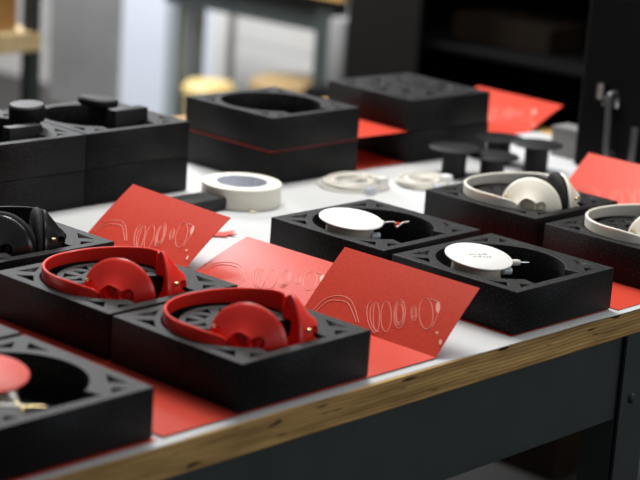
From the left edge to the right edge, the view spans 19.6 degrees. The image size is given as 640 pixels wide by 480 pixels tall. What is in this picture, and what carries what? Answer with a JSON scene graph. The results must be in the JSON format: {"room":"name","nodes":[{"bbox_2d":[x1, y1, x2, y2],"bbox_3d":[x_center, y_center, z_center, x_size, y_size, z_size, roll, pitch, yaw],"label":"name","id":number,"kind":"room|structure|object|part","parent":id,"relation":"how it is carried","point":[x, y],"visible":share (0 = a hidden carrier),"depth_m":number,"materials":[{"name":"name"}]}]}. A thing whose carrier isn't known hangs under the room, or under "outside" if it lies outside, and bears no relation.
{"room":"workshop","nodes":[
{"label":"workshop","id":0,"kind":"room"},
{"bbox_2d":[0,0,348,90],"bbox_3d":[1.015,-1.544,6.694,10.400,3.000,0.150,17,20,41],"label":"wall","id":1,"kind":"structure","parent":0,"point":[261,47],"depth_m":7.98,"materials":[{"name":"white paint"}]},
{"bbox_2d":[48,0,122,103],"bbox_3d":[-0.864,-2.041,8.102,0.540,3.000,0.300,17,20,41],"label":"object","id":2,"kind":"structure","parent":1,"relation":"attached to","point":[86,35],"depth_m":8.31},
{"bbox_2d":[184,94,187,114],"bbox_3d":[-0.436,-0.392,7.140,0.200,0.360,0.200,17,20,41],"label":"stool leg","id":3,"kind":"object","parent":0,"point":[185,95],"depth_m":7.07,"materials":[{"name":"plastic"}]},
{"bbox_2d":[0,72,639,479],"bbox_3d":[-1.410,0.401,4.682,10.400,0.050,7.800,17,20,41],"label":"floor","id":4,"kind":"structure","parent":0,"point":[10,85],"depth_m":4.49,"materials":[{"name":"concrete"}]},
{"bbox_2d":[0,26,40,100],"bbox_3d":[-1.616,-0.321,5.752,1.180,0.775,0.940,17,20,41],"label":"bench","id":5,"kind":"object","parent":4,"relation":"on","point":[26,43],"visible":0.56,"depth_m":5.60,"materials":[{"name":"wood"}]},
{"bbox_2d":[0,0,16,30],"bbox_3d":[-1.514,-0.800,5.629,0.975,0.225,0.740,17,20,41],"label":"wooden crate","id":6,"kind":"object","parent":5,"relation":"on","point":[8,8],"visible":1,"depth_m":5.57,"materials":[{"name":"orange wood"}]},
{"bbox_3d":[-0.899,-0.230,5.707,0.042,0.715,0.042,17,20,41],"label":"leg","id":7,"kind":"part","parent":5,"relation":"part of","materials":[{"name":"metal"}]},
{"bbox_2d":[22,0,40,31],"bbox_3d":[-0.856,-0.886,5.534,0.040,0.525,0.040,17,20,41],"label":"upright","id":8,"kind":"object","parent":5,"relation":"on","point":[31,10],"visible":1,"depth_m":5.58,"materials":[{"name":"metal"}]},
{"bbox_2d":[119,0,213,113],"bbox_3d":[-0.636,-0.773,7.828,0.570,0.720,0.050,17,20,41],"label":"wall","id":9,"kind":"structure","parent":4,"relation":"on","point":[143,21],"depth_m":7.89,"materials":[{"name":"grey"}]},
{"bbox_2d":[182,78,235,114],"bbox_3d":[-0.434,-0.416,7.134,0.206,0.410,0.206,17,20,41],"label":"stool","id":10,"kind":"object","parent":4,"relation":"on","point":[196,86],"visible":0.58,"depth_m":7.03,"materials":[{"name":"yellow light wood"}]},
{"bbox_3d":[-0.423,-0.587,7.089,0.206,0.055,0.206,17,20,41],"label":"lid","id":11,"kind":"part","parent":10,"relation":"part of","materials":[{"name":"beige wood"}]},
{"bbox_2d":[210,11,236,83],"bbox_3d":[-0.401,-0.697,7.602,0.090,0.720,0.050,17,20,41],"label":"post","id":12,"kind":"object","parent":4,"relation":"on","point":[224,24],"visible":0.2,"depth_m":7.55,"materials":[{"name":"white metal"}]},
{"bbox_2d":[162,0,348,116],"bbox_3d":[-0.226,-0.577,6.942,0.990,0.845,0.220,17,20,41],"label":"workbench","id":13,"kind":"object","parent":4,"relation":"on","point":[186,19],"visible":0.23,"depth_m":7.00,"materials":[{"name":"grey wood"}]},
{"bbox_3d":[-0.561,-0.652,7.210,0.068,0.810,0.060,17,20,41],"label":"leg","id":14,"kind":"part","parent":13,"relation":"part of","materials":[{"name":"grey metal"}]},
{"bbox_3d":[-0.500,-0.668,7.289,0.060,0.810,0.060,17,20,41],"label":"leg","id":15,"kind":"part","parent":13,"relation":"part of","materials":[{"name":"grey metal"}]},
{"bbox_3d":[0.020,-0.466,6.655,0.098,0.810,0.060,17,20,41],"label":"leg","id":16,"kind":"part","parent":13,"relation":"part of","materials":[{"name":"metal"}]},
{"bbox_2d":[248,72,311,93],"bbox_3d":[-0.113,-0.376,6.929,0.330,0.480,0.330,17,20,41],"label":"stool","id":17,"kind":"object","parent":4,"relation":"on","point":[296,82],"visible":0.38,"depth_m":6.81,"materials":[{"name":"yellow wood"}]},
{"bbox_2d":[304,84,328,97],"bbox_3d":[0.056,-0.288,6.557,0.130,0.520,0.240,17,20,41],"label":"crate","id":18,"kind":"object","parent":4,"relation":"on","point":[320,90],"visible":0.13,"depth_m":6.42,"materials":[{"name":"black"}]},
{"bbox_2d":[46,98,639,479],"bbox_3d":[-0.621,0.492,2.669,1.380,0.899,3.600,17,20,41],"label":"workbench","id":19,"kind":"object","parent":4,"relation":"on","point":[447,420],"visible":0.33,"depth_m":2.42,"materials":[{"name":"brown wood"}]},
{"bbox_2d":[23,131,639,479],"bbox_3d":[-0.586,0.058,2.514,1.322,0.023,3.510,17,20,41],"label":"tabletop","id":20,"kind":"object","parent":19,"relation":"on","point":[466,339],"depth_m":3.02,"materials":[{"name":"white paper"}]},
{"bbox_2d":[0,171,84,211],"bbox_3d":[-0.543,-0.094,3.022,0.226,0.060,0.222,17,20,42],"label":"tray","id":21,"kind":"object","parent":20,"relation":"on","point":[56,192],"visible":0.56,"depth_m":2.97,"materials":[{"name":"black plastic"}]},
{"bbox_2d":[0,110,85,181],"bbox_3d":[-0.539,-0.152,3.006,0.226,0.060,0.222,17,20,42],"label":"tray","id":22,"kind":"object","parent":21,"relation":"on","point":[57,150],"visible":0.94,"depth_m":2.96,"materials":[{"name":"black plastic"}]},
{"bbox_2d":[2,100,45,141],"bbox_3d":[-0.479,-0.174,3.006,0.061,0.087,0.124,3,15,-4],"label":"puck","id":23,"kind":"object","parent":22,"relation":"in","point":[26,116],"visible":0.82,"depth_m":3.00,"materials":[{"name":"black plastic"}]},
{"bbox_2d":[11,438,155,479],"bbox_3d":[-0.344,0.211,2.031,0.230,0.001,0.235,17,20,41],"label":"folded card","id":24,"kind":"object","parent":20,"relation":"on","point":[151,439],"visible":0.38,"depth_m":1.97,"materials":[{"name":"red paper"}]},
{"bbox_2d":[0,335,153,479],"bbox_3d":[-0.341,0.180,2.026,0.226,0.060,0.222,17,19,40],"label":"tray","id":25,"kind":"object","parent":24,"relation":"on","point":[92,409],"visible":0.98,"depth_m":2.00,"materials":[{"name":"black plastic"}]},
{"bbox_2d":[0,355,46,413],"bbox_3d":[-0.358,0.172,1.995,0.097,0.066,0.122,-4,16,-26],"label":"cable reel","id":26,"kind":"object","parent":25,"relation":"in","point":[14,374],"visible":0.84,"depth_m":1.99,"materials":[{"name":"red plastic"}]},
{"bbox_2d":[83,156,187,205],"bbox_3d":[-0.387,-0.125,3.181,0.226,0.060,0.222,17,20,42],"label":"tray","id":27,"kind":"object","parent":20,"relation":"on","point":[106,184],"visible":0.3,"depth_m":3.10,"materials":[{"name":"black plastic"}]},
{"bbox_2d":[4,102,189,169],"bbox_3d":[-0.383,-0.183,3.166,0.226,0.060,0.222,17,20,42],"label":"tray","id":28,"kind":"object","parent":27,"relation":"on","point":[162,136],"visible":0.59,"depth_m":3.10,"materials":[{"name":"black plastic"}]},
{"bbox_2d":[78,94,147,128],"bbox_3d":[-0.361,-0.205,3.163,0.102,0.080,0.090,17,20,42],"label":"puck","id":29,"kind":"object","parent":28,"relation":"in","point":[102,110],"visible":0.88,"depth_m":3.14,"materials":[{"name":"black plastic"}]},
{"bbox_3d":[-0.378,-0.199,3.168,0.040,0.065,0.040,17,20,42],"label":"stem","id":30,"kind":"part","parent":29,"relation":"part of","materials":[{"name":"black plastic"}]},
{"bbox_2d":[88,184,229,267],"bbox_3d":[-0.408,0.008,2.647,0.528,0.072,0.238,-10,20,-42],"label":"folded card","id":31,"kind":"object","parent":20,"relation":"on","point":[141,217],"visible":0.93,"depth_m":2.79,"materials":[{"name":"red paper"}]},
{"bbox_2d":[0,222,113,270],"bbox_3d":[-0.449,0.021,2.602,0.226,0.060,0.222,17,20,41],"label":"tray","id":32,"kind":"object","parent":31,"relation":"on","point":[75,239],"visible":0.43,"depth_m":2.56,"materials":[{"name":"black plastic"}]},
{"bbox_2d":[0,206,64,256],"bbox_3d":[-0.451,0.000,2.588,0.192,0.105,0.178,17,20,41],"label":"headphones","id":33,"kind":"object","parent":32,"relation":"in","point":[42,233],"visible":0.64,"depth_m":2.53,"materials":[{"name":"black plastic"}]},
{"bbox_2d":[0,215,32,256],"bbox_3d":[-0.442,0.017,2.526,0.100,0.100,0.032,8,15,15],"label":"ear cup","id":34,"kind":"object","parent":33,"relation":"on","point":[16,237],"depth_m":2.52,"materials":[{"name":"black plastic"}]},
{"bbox_2d":[0,211,35,252],"bbox_3d":[-0.436,0.012,2.547,0.105,0.105,0.016,8,15,15],"label":"cushion","id":35,"kind":"object","parent":33,"relation":"on","point":[16,236],"depth_m":2.52,"materials":[{"name":"black leather"}]},
{"bbox_2d":[29,207,43,251],"bbox_3d":[-0.395,0.006,2.579,0.016,0.105,0.105,0,15,-13],"label":"cushion","id":36,"kind":"object","parent":33,"relation":"on","point":[36,222],"depth_m":2.53,"materials":[{"name":"black leather"}]},
{"bbox_2d":[41,209,64,250],"bbox_3d":[-0.373,0.006,2.584,0.032,0.100,0.100,0,15,-13],"label":"ear cup","id":37,"kind":"object","parent":33,"relation":"on","point":[52,236],"depth_m":2.55,"materials":[{"name":"black plastic"}]},
{"bbox_2d":[0,237,332,361],"bbox_3d":[-0.221,0.083,2.479,0.242,0.038,0.595,17,19,40],"label":"folded card","id":38,"kind":"object","parent":20,"relation":"on","point":[250,262],"visible":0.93,"depth_m":2.66,"materials":[{"name":"red paper"}]},
{"bbox_3d":[-0.259,0.108,2.445,0.242,0.001,0.487,17,19,40],"label":"panel","id":39,"kind":"part","parent":38,"relation":"part of","materials":[{"name":"red paper"}]},
{"bbox_2d":[0,261,237,359],"bbox_3d":[-0.268,0.079,2.430,0.226,0.060,0.222,17,19,40],"label":"tray","id":40,"kind":"object","parent":38,"relation":"on","point":[80,322],"visible":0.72,"depth_m":2.36,"materials":[{"name":"black plastic"}]},
{"bbox_2d":[41,246,186,302],"bbox_3d":[-0.270,0.057,2.417,0.192,0.100,0.178,17,19,40],"label":"headphones","id":41,"kind":"object","parent":40,"relation":"in","point":[117,275],"visible":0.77,"depth_m":2.36,"materials":[{"name":"red plastic"}]},
{"bbox_2d":[84,258,155,302],"bbox_3d":[-0.261,0.074,2.354,0.100,0.100,0.032,8,15,14],"label":"ear cup","id":42,"kind":"object","parent":41,"relation":"on","point":[117,278],"depth_m":2.35,"materials":[{"name":"red plastic"}]},
{"bbox_2d":[155,250,186,298],"bbox_3d":[-0.192,0.064,2.414,0.032,0.100,0.100,0,15,-14],"label":"ear cup","id":43,"kind":"object","parent":41,"relation":"on","point":[174,280],"depth_m":2.39,"materials":[{"name":"red plastic"}]},
{"bbox_2d":[172,191,225,210],"bbox_3d":[-0.213,-0.059,3.050,0.055,0.023,0.120,17,20,41],"label":"foam offcut","id":44,"kind":"object","parent":20,"relation":"on","point":[206,200],"visible":0.5,"depth_m":3.05,"materials":[{"name":"black plastic"}]},
{"bbox_2d":[214,230,236,236],"bbox_3d":[-0.160,-0.011,2.916,0.057,0.004,0.031,2,15,-6],"label":"paper scrap","id":45,"kind":"object","parent":20,"relation":"on","point":[220,234],"visible":0.63,"depth_m":2.91,"materials":[{"name":"red paper"}]},
{"bbox_2d":[201,172,281,211],"bbox_3d":[-0.133,-0.082,3.133,0.135,0.036,0.135,17,20,41],"label":"tape roll","id":46,"kind":"object","parent":20,"relation":"on","point":[245,192],"visible":0.92,"depth_m":3.09,"materials":[{"name":"grey"}]},
{"bbox_2d":[188,130,357,183],"bbox_3d":[-0.091,-0.165,3.408,0.226,0.060,0.222,17,20,42],"label":"tray","id":47,"kind":"object","parent":20,"relation":"on","point":[299,164],"visible":0.57,"depth_m":3.33,"materials":[{"name":"black plastic"}]},
{"bbox_2d":[189,129,356,151],"bbox_3d":[-0.091,-0.195,3.401,0.230,0.001,0.224,17,20,42],"label":"folded card","id":48,"kind":"object","parent":47,"relation":"on","point":[189,129],"visible":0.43,"depth_m":3.32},
{"bbox_2d":[186,87,359,151],"bbox_3d":[-0.087,-0.224,3.393,0.226,0.060,0.222,17,20,42],"label":"tray","id":49,"kind":"object","parent":48,"relation":"on","point":[271,119],"visible":0.99,"depth_m":3.34,"materials":[{"name":"black plastic"}]},
{"bbox_2d":[93,247,479,436],"bbox_3d":[-0.070,0.114,2.312,0.241,0.081,0.550,17,20,41],"label":"folded card","id":50,"kind":"object","parent":20,"relation":"on","point":[410,313],"visible":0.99,"depth_m":2.44,"materials":[{"name":"red paper"}]},
{"bbox_2d":[111,303,370,413],"bbox_3d":[-0.097,0.131,2.278,0.226,0.060,0.222,17,19,40],"label":"tray","id":51,"kind":"object","parent":50,"relation":"on","point":[239,380],"visible":0.8,"depth_m":2.21,"materials":[{"name":"black plastic"}]},
{"bbox_2d":[163,287,317,351],"bbox_3d":[-0.100,0.109,2.264,0.192,0.100,0.178,17,19,40],"label":"headphones","id":52,"kind":"object","parent":51,"relation":"in","point":[245,323],"visible":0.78,"depth_m":2.21,"materials":[{"name":"red plastic"}]},
{"bbox_2d":[209,302,287,351],"bbox_3d":[-0.090,0.126,2.201,0.100,0.100,0.032,8,15,15],"label":"ear cup","id":53,"kind":"object","parent":52,"relation":"on","point":[248,325],"depth_m":2.19,"materials":[{"name":"red plastic"}]},
{"bbox_2d":[282,294,317,346],"bbox_3d":[-0.021,0.115,2.261,0.032,0.100,0.100,0,15,-13],"label":"ear cup","id":54,"kind":"object","parent":52,"relation":"on","point":[303,326],"depth_m":2.25,"materials":[{"name":"red plastic"}]},
{"bbox_3d":[-0.100,0.158,2.294,0.241,0.001,0.470,17,20,41],"label":"panel","id":55,"kind":"part","parent":50,"relation":"part of","materials":[{"name":"red paper"}]},
{"bbox_3d":[0.065,-0.108,3.312,0.133,0.023,0.147,17,20,41],"label":"cable coil","id":56,"kind":"part","parent":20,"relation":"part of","materials":[{"name":"white plastic"}]},
{"bbox_2d":[356,149,405,169],"bbox_3d":[0.115,-0.178,3.631,0.345,0.001,0.230,-10,20,-42],"label":"folded card","id":57,"kind":"object","parent":20,"relation":"on","point":[365,159],"visible":0.21,"depth_m":3.52,"materials":[{"name":"red paper"}]},
{"bbox_2d":[357,122,488,162],"bbox_3d":[0.173,-0.215,3.665,0.222,0.060,0.226,-10,20,-42],"label":"tray","id":58,"kind":"object","parent":57,"relation":"on","point":[411,146],"visible":0.48,"depth_m":3.56,"materials":[{"name":"black plastic"}]},
{"bbox_2d":[358,119,488,137],"bbox_3d":[0.119,-0.237,3.614,0.375,0.001,0.230,-10,20,-42],"label":"folded card","id":59,"kind":"object","parent":58,"relation":"on","point":[366,128],"visible":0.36,"depth_m":3.50,"materials":[{"name":"red paper"}]},
{"bbox_2d":[328,73,489,130],"bbox_3d":[0.174,-0.274,3.647,0.222,0.060,0.226,-10,20,-42],"label":"tray","id":60,"kind":"object","parent":59,"relation":"on","point":[403,101],"visible":0.97,"depth_m":3.58,"materials":[{"name":"black plastic"}]},
{"bbox_3d":[0.191,-0.111,3.358,0.108,0.023,0.120,17,20,41],"label":"cable coil","id":61,"kind":"part","parent":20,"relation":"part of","materials":[{"name":"white plastic"}]},
{"bbox_2d":[429,142,481,178],"bbox_3d":[0.249,-0.145,3.435,0.097,0.055,0.097,17,20,41],"label":"cable reel","id":62,"kind":"object","parent":20,"relation":"on","point":[454,158],"visible":0.98,"depth_m":3.42,"materials":[{"name":"black plastic"}]},
{"bbox_2d":[467,149,518,174],"bbox_3d":[0.320,-0.137,3.446,0.097,0.043,0.097,17,20,41],"label":"cable reel","id":63,"kind":"object","parent":20,"relation":"on","point":[492,161],"visible":0.87,"depth_m":3.43,"materials":[{"name":"black plastic"}]},
{"bbox_2d":[474,132,522,163],"bbox_3d":[0.345,-0.175,3.586,0.097,0.049,0.097,17,20,41],"label":"cable reel","id":64,"kind":"object","parent":20,"relation":"on","point":[501,141],"visible":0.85,"depth_m":3.57,"materials":[{"name":"black plastic"}]},
{"bbox_2d":[476,86,562,133],"bbox_3d":[0.326,-0.272,3.949,0.304,0.048,0.242,-10,20,-43],"label":"folded card","id":65,"kind":"object","parent":20,"relation":"on","point":[508,113],"visible":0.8,"depth_m":3.98,"materials":[{"name":"red paper"}]},
{"bbox_3d":[0.287,-0.242,3.920,0.200,0.001,0.242,-10,20,-43],"label":"panel","id":66,"kind":"part","parent":65,"relation":"part of","materials":[{"name":"red paper"}]},
{"bbox_2d":[459,309,607,335],"bbox_3d":[0.254,0.089,2.652,0.230,0.001,0.224,17,20,42],"label":"folded card","id":67,"kind":"object","parent":20,"relation":"on","point":[462,319],"visible":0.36,"depth_m":2.54,"materials":[{"name":"red paper"}]},
{"bbox_2d":[392,233,613,334],"bbox_3d":[0.259,0.059,2.642,0.226,0.060,0.222,17,20,42],"label":"tray","id":68,"kind":"object","parent":67,"relation":"on","point":[554,287],"visible":0.8,"depth_m":2.58,"materials":[{"name":"black plastic"}]},
{"bbox_2d":[445,243,529,277],"bbox_3d":[0.226,0.047,2.621,0.096,0.067,0.111,14,18,34],"label":"cable reel","id":69,"kind":"object","parent":68,"relation":"in","point":[471,258],"visible":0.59,"depth_m":2.60,"materials":[{"name":"white plastic"}]},
{"bbox_2d":[512,138,562,173],"bbox_3d":[0.411,-0.156,3.518,0.097,0.055,0.097,17,20,41],"label":"cable reel","id":70,"kind":"object","parent":20,"relation":"on","point":[536,150],"visible":0.98,"depth_m":3.50,"materials":[{"name":"black plastic"}]},
{"bbox_2d":[550,123,577,159],"bbox_3d":[0.503,-0.195,3.680,0.074,0.059,0.052,17,20,41],"label":"carton","id":71,"kind":"object","parent":20,"relation":"on","point":[565,134],"visible":0.52,"depth_m":3.67,"materials":[{"name":"grey cardboard"}]},
{"bbox_3d":[0.505,-0.219,3.674,0.074,0.009,0.052,17,20,41],"label":"lid","id":72,"kind":"part","parent":71,"relation":"part of","materials":[{"name":"grey cardboard"}]},
{"bbox_2d":[569,153,639,203],"bbox_3d":[0.375,-0.056,3.084,0.242,0.074,0.572,17,20,41],"label":"folded card","id":73,"kind":"object","parent":20,"relation":"on","point":[597,175],"visible":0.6,"depth_m":3.29,"materials":[{"name":"red paper"}]},
{"bbox_2d":[424,183,617,247],"bbox_3d":[0.330,-0.044,3.054,0.226,0.060,0.222,17,20,41],"label":"tray","id":74,"kind":"object","parent":73,"relation":"on","point":[450,203],"visible":0.59,"depth_m":2.97,"materials":[{"name":"black plastic"}]},
{"bbox_2d":[463,171,579,211],"bbox_3d":[0.328,-0.066,3.040,0.192,0.105,0.178,17,20,41],"label":"headphones","id":75,"kind":"object","parent":74,"relation":"in","point":[551,192],"visible":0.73,"depth_m":2.98,"materials":[{"name":"white plastic"}]},
{"bbox_2d":[501,175,562,209],"bbox_3d":[0.343,-0.054,2.999,0.105,0.105,0.016,8,15,15],"label":"ear cup","id":76,"kind":"object","parent":75,"relation":"on","point":[536,192],"depth_m":2.97,"materials":[{"name":"beige plastic"}]},
{"bbox_2d":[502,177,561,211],"bbox_3d":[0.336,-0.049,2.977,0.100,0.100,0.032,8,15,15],"label":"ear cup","id":77,"kind":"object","parent":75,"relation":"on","point":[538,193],"depth_m":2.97,"materials":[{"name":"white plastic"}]},
{"bbox_2d":[546,171,567,208],"bbox_3d":[0.384,-0.060,3.030,0.016,0.105,0.105,0,15,-13],"label":"cushion","id":78,"kind":"object","parent":75,"relation":"on","point":[558,182],"depth_m":2.98,"materials":[{"name":"black leather"}]},
{"bbox_2d":[560,173,579,207],"bbox_3d":[0.406,-0.059,3.035,0.032,0.100,0.100,0,15,-13],"label":"ear cup","id":79,"kind":"object","parent":75,"relation":"on","point":[569,197],"depth_m":2.99,"materials":[{"name":"white plastic"}]},
{"bbox_2d":[610,281,639,309],"bbox_3d":[0.501,0.043,2.889,0.229,0.001,0.455,17,20,41],"label":"folded card","id":80,"kind":"object","parent":20,"relation":"on","point":[623,296],"visible":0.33,"depth_m":2.72,"materials":[{"name":"red paper"}]},
{"bbox_2d":[543,215,639,287],"bbox_3d":[0.505,0.013,2.881,0.226,0.060,0.222,17,20,41],"label":"tray","id":81,"kind":"object","parent":80,"relation":"on","point":[570,236],"visible":0.72,"depth_m":2.82,"materials":[{"name":"black plastic"}]},
{"bbox_2d":[584,204,639,243],"bbox_3d":[0.503,-0.009,2.868,0.192,0.105,0.178,17,20,41],"label":"headphones","id":82,"kind":"object","parent":81,"relation":"in","point":[632,235],"visible":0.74,"depth_m":2.84,"materials":[{"name":"white plastic"}]},
{"bbox_2d":[627,214,639,231],"bbox_3d":[0.518,0.003,2.826,0.105,0.105,0.016,8,15,15],"label":"ear cup","id":83,"kind":"object","parent":82,"relation":"on","point":[634,226],"depth_m":2.82,"materials":[{"name":"beige plastic"}]},
{"bbox_2d":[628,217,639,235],"bbox_3d":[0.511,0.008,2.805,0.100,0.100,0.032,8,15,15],"label":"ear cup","id":84,"kind":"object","parent":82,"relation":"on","point":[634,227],"depth_m":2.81,"materials":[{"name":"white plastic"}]},
{"bbox_3d":[-0.514,0.159,2.186,0.230,0.001,0.235,17,20,41],"label":"folded card","id":85,"kind":"object","parent":20,"relation":"on","visible":0},
{"bbox_2d":[0,324,20,339],"bbox_3d":[-0.512,0.129,2.179,0.226,0.060,0.222,17,19,40],"label":"tray","id":86,"kind":"object","parent":85,"relation":"on","point":[5,332],"visible":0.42,"depth_m":2.17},
{"bbox_3d":[0.081,0.034,2.814,0.229,0.001,0.225,17,20,41],"label":"folded card","id":87,"kind":"object","parent":20,"relation":"on","visible":0},
{"bbox_2d":[270,199,480,262],"bbox_3d":[0.083,0.004,2.806,0.226,0.060,0.222,17,20,41],"label":"tray","id":88,"kind":"object","parent":87,"relation":"on","point":[304,232],"visible":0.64,"depth_m":2.78,"materials":[{"name":"black plastic"}]},
{"bbox_2d":[319,208,408,238],"bbox_3d":[0.056,-0.009,2.788,0.097,0.064,0.131,16,19,38],"label":"cable reel","id":89,"kind":"object","parent":88,"relation":"in","point":[345,221],"visible":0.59,"depth_m":2.76,"materials":[{"name":"white plastic"}]},
{"bbox_3d":[0.419,0.540,2.833,0.060,0.859,0.074,17,20,41],"label":"leg","id":90,"kind":"part","parent":19,"relation":"part of","materials":[{"name":"metal"}]},
{"bbox_2d":[344,0,590,127],"bbox_3d":[1.028,-0.717,5.463,2.000,2.030,0.615,17,20,41],"label":"tall cabinet","id":91,"kind":"object","parent":4,"relation":"on","point":[385,37],"visible":0.1,"depth_m":5.97,"materials":[{"name":"black metal"}]},
{"bbox_3d":[0.216,-0.865,5.799,0.300,1.920,0.015,17,20,41],"label":"door","id":92,"kind":"part","parent":91,"relation":"part of","materials":[{"name":"black metal"}]},
{"bbox_3d":[0.315,-0.920,6.111,0.030,2.000,0.580,17,20,41],"label":"panel","id":93,"kind":"part","parent":91,"relation":"part of","materials":[{"name":"black metal"}]},
{"bbox_2d":[421,19,584,77],"bbox_3d":[1.019,-0.501,5.525,1.940,0.020,0.560,17,20,41],"label":"shelf","id":94,"kind":"object","parent":91,"relation":"attached to","point":[436,33],"depth_m":5.66,"materials":[{"name":"black metal"}]},
{"bbox_2d":[452,7,587,54],"bbox_3d":[0.657,-0.662,5.851,0.380,0.080,0.290,17,20,41],"label":"carton","id":95,"kind":"object","parent":91,"relation":"on","point":[510,27],"visible":0.8,"depth_m":5.75,"materials":[{"name":"brown cardboard"}]},
{"bbox_3d":[1.232,-0.744,5.678,2.000,2.000,0.020,17,20,41],"label":"panel","id":96,"kind":"part","parent":91,"relation":"part of","materials":[{"name":"black metal"}]},
{"bbox_2d":[574,0,639,165],"bbox_3d":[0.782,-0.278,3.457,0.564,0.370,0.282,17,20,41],"label":"door","id":97,"kind":"structure","parent":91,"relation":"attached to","point":[609,110],"depth_m":3.51,"materials":[{"name":"black metal"}]},
{"bbox_3d":[0.551,-0.219,3.516,0.017,0.130,0.030,17,20,41],"label":"handle","id":98,"kind":"part","parent":97,"relation":"part of","materials":[{"name":"grey metal"}]},
{"bbox_2d":[498,430,581,479],"bbox_3d":[0.532,0.432,4.535,0.250,0.220,0.180,17,20,41],"label":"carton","id":99,"kind":"object","parent":4,"relation":"on","point":[557,459],"visible":0.08,"depth_m":4.44,"materials":[{"name":"brown cardboard"}]},
{"bbox_2d":[326,16,347,84],"bbox_3d":[0.080,-0.655,6.461,0.080,0.240,0.080,17,20,41],"label":"post","id":100,"kind":"object","parent":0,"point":[338,26],"visible":0.48,"depth_m":6.43,"materials":[{"name":"grey metal"}]}
]}

